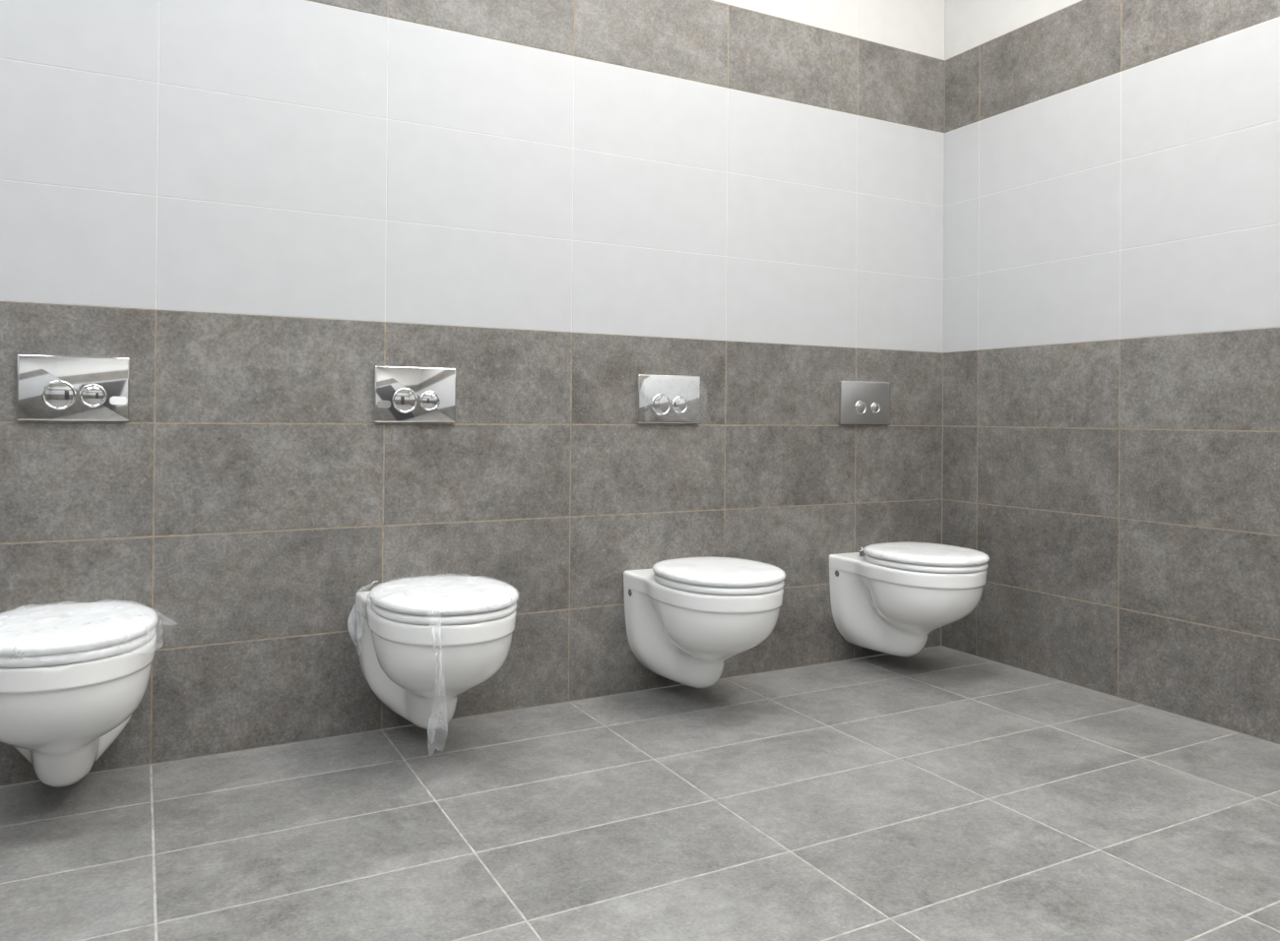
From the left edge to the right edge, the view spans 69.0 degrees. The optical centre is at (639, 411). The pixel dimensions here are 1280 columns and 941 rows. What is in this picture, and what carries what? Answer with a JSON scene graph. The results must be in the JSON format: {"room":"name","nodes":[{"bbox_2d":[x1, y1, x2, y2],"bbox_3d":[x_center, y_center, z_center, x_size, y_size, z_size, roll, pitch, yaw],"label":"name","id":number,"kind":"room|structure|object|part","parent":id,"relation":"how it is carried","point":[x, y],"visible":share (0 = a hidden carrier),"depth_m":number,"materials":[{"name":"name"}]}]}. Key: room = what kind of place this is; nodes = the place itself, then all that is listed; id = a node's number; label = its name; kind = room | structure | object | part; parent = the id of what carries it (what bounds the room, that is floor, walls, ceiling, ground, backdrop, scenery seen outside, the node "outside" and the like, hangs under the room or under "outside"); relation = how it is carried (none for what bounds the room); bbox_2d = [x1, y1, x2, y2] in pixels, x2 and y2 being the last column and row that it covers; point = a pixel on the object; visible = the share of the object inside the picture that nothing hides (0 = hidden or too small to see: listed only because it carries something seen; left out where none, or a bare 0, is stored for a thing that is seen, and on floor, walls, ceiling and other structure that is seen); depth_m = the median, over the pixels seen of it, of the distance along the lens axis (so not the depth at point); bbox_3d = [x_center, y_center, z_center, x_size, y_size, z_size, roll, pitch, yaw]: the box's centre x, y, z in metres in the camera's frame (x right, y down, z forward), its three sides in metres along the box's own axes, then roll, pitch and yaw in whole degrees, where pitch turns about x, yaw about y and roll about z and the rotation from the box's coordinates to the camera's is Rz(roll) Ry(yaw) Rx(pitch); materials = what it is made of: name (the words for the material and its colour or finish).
{"room":"public restroom","nodes":[
{"label":"public restroom","id":0,"kind":"room"},
{"bbox_2d":[0,0,945,786],"bbox_3d":[-1.101,-0.716,2.627,5.260,3.300,0.120,1,0,-28],"label":"wall","id":1,"kind":"structure","parent":0,"point":[260,207],"depth_m":2.83,"materials":[{"name":"tile"}]},
{"bbox_2d":[15,353,129,421],"bbox_3d":[-1.437,-0.058,2.366,0.246,0.166,0.018,1,0,-28],"label":"flush plate","id":2,"kind":"object","parent":1,"relation":"attached to","point":[49,388],"visible":1,"depth_m":2.36,"materials":[{"name":"silver metal"}]},
{"bbox_2d":[0,602,157,787],"bbox_3d":[-1.300,0.662,2.130,0.434,0.423,0.563,1,0,-28],"label":"wall-hung toilet","id":3,"kind":"object","parent":1,"relation":"attached to","point":[73,676],"visible":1,"depth_m":1.97,"materials":[{"name":"ceramic"}]},
{"bbox_3d":[-1.290,0.507,2.080,0.370,0.022,0.437,1,0,-28],"label":"seat","id":4,"kind":"part","parent":3,"relation":"part of","materials":[{"name":"plastic"}]},
{"bbox_3d":[-1.290,0.479,2.080,0.378,0.032,0.445,1,0,-28],"label":"lid","id":5,"kind":"part","parent":3,"relation":"part of","materials":[{"name":"plastic"}]},
{"bbox_2d":[373,365,455,422],"bbox_3d":[-0.669,-0.049,2.779,0.246,0.166,0.018,1,0,-28],"label":"flush plate","id":6,"kind":"object","parent":1,"relation":"attached to","point":[401,394],"visible":1,"depth_m":2.77,"materials":[{"name":"silver metal"}]},
{"bbox_2d":[356,576,518,729],"bbox_3d":[-0.555,0.672,2.517,0.418,0.420,0.586,1,0,-28],"label":"wall-hung toilet","id":7,"kind":"object","parent":1,"relation":"attached to","point":[423,643],"visible":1,"depth_m":2.37,"materials":[{"name":"ceramic"}]},
{"bbox_3d":[-0.521,0.516,2.492,0.370,0.022,0.437,1,0,-28],"label":"seat","id":8,"kind":"part","parent":7,"relation":"part of","materials":[{"name":"plastic"}]},
{"bbox_3d":[-0.521,0.488,2.492,0.378,0.032,0.445,1,0,-28],"label":"lid","id":9,"kind":"part","parent":7,"relation":"part of","materials":[{"name":"plastic"}]},
{"bbox_2d":[636,374,700,423],"bbox_3d":[0.112,-0.040,3.189,0.264,0.166,0.032,1,0,-28],"label":"flush plate","id":10,"kind":"object","parent":1,"relation":"attached to","point":[660,399],"visible":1,"depth_m":3.18,"materials":[{"name":"silver metal"}]},
{"bbox_2d":[623,557,785,688],"bbox_3d":[0.222,0.684,2.950,0.385,0.414,0.557,1,0,-28],"label":"wall-hung toilet","id":11,"kind":"object","parent":1,"relation":"attached to","point":[684,617],"visible":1,"depth_m":2.81,"materials":[{"name":"ceramic"}]},
{"bbox_3d":[0.248,0.525,2.905,0.370,0.022,0.437,1,0,-28],"label":"seat","id":12,"kind":"part","parent":11,"relation":"part of","materials":[{"name":"plastic"}]},
{"bbox_3d":[0.248,0.497,2.905,0.378,0.032,0.445,1,0,-28],"label":"lid","id":13,"kind":"part","parent":11,"relation":"part of","materials":[{"name":"plastic"}]},
{"bbox_2d":[838,381,890,424],"bbox_3d":[0.873,-0.031,3.605,0.246,0.166,0.018,1,0,-28],"label":"flush plate","id":14,"kind":"object","parent":1,"relation":"attached to","point":[860,403],"visible":1,"depth_m":3.60,"materials":[{"name":"silver metal"}]},
{"bbox_2d":[829,542,989,656],"bbox_3d":[0.994,0.694,3.364,0.387,0.414,0.557,1,0,-28],"label":"wall-hung toilet","id":15,"kind":"object","parent":1,"relation":"attached to","point":[887,598],"visible":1,"depth_m":3.26,"materials":[{"name":"ceramic"}]},
{"bbox_3d":[1.020,0.534,3.319,0.370,0.022,0.437,1,0,-28],"label":"seat","id":16,"kind":"part","parent":15,"relation":"part of","materials":[{"name":"plastic"}]},
{"bbox_3d":[1.020,0.506,3.319,0.378,0.032,0.445,1,0,-28],"label":"lid","id":17,"kind":"part","parent":15,"relation":"part of","materials":[{"name":"plastic"}]},
{"bbox_2d":[0,645,1279,940],"bbox_3d":[-0.047,0.980,0.624,5.260,0.100,4.400,1,0,-28],"label":"floor","id":18,"kind":"structure","parent":0,"point":[935,794],"depth_m":2.10,"materials":[{"name":"tile"}]},
{"bbox_2d":[941,0,1279,744],"bbox_3d":[2.337,-0.693,1.906,0.120,3.300,4.400,1,0,-28],"label":"wall","id":19,"kind":"structure","parent":0,"point":[1111,407],"depth_m":3.13,"materials":[{"name":"tile"}]}
]}

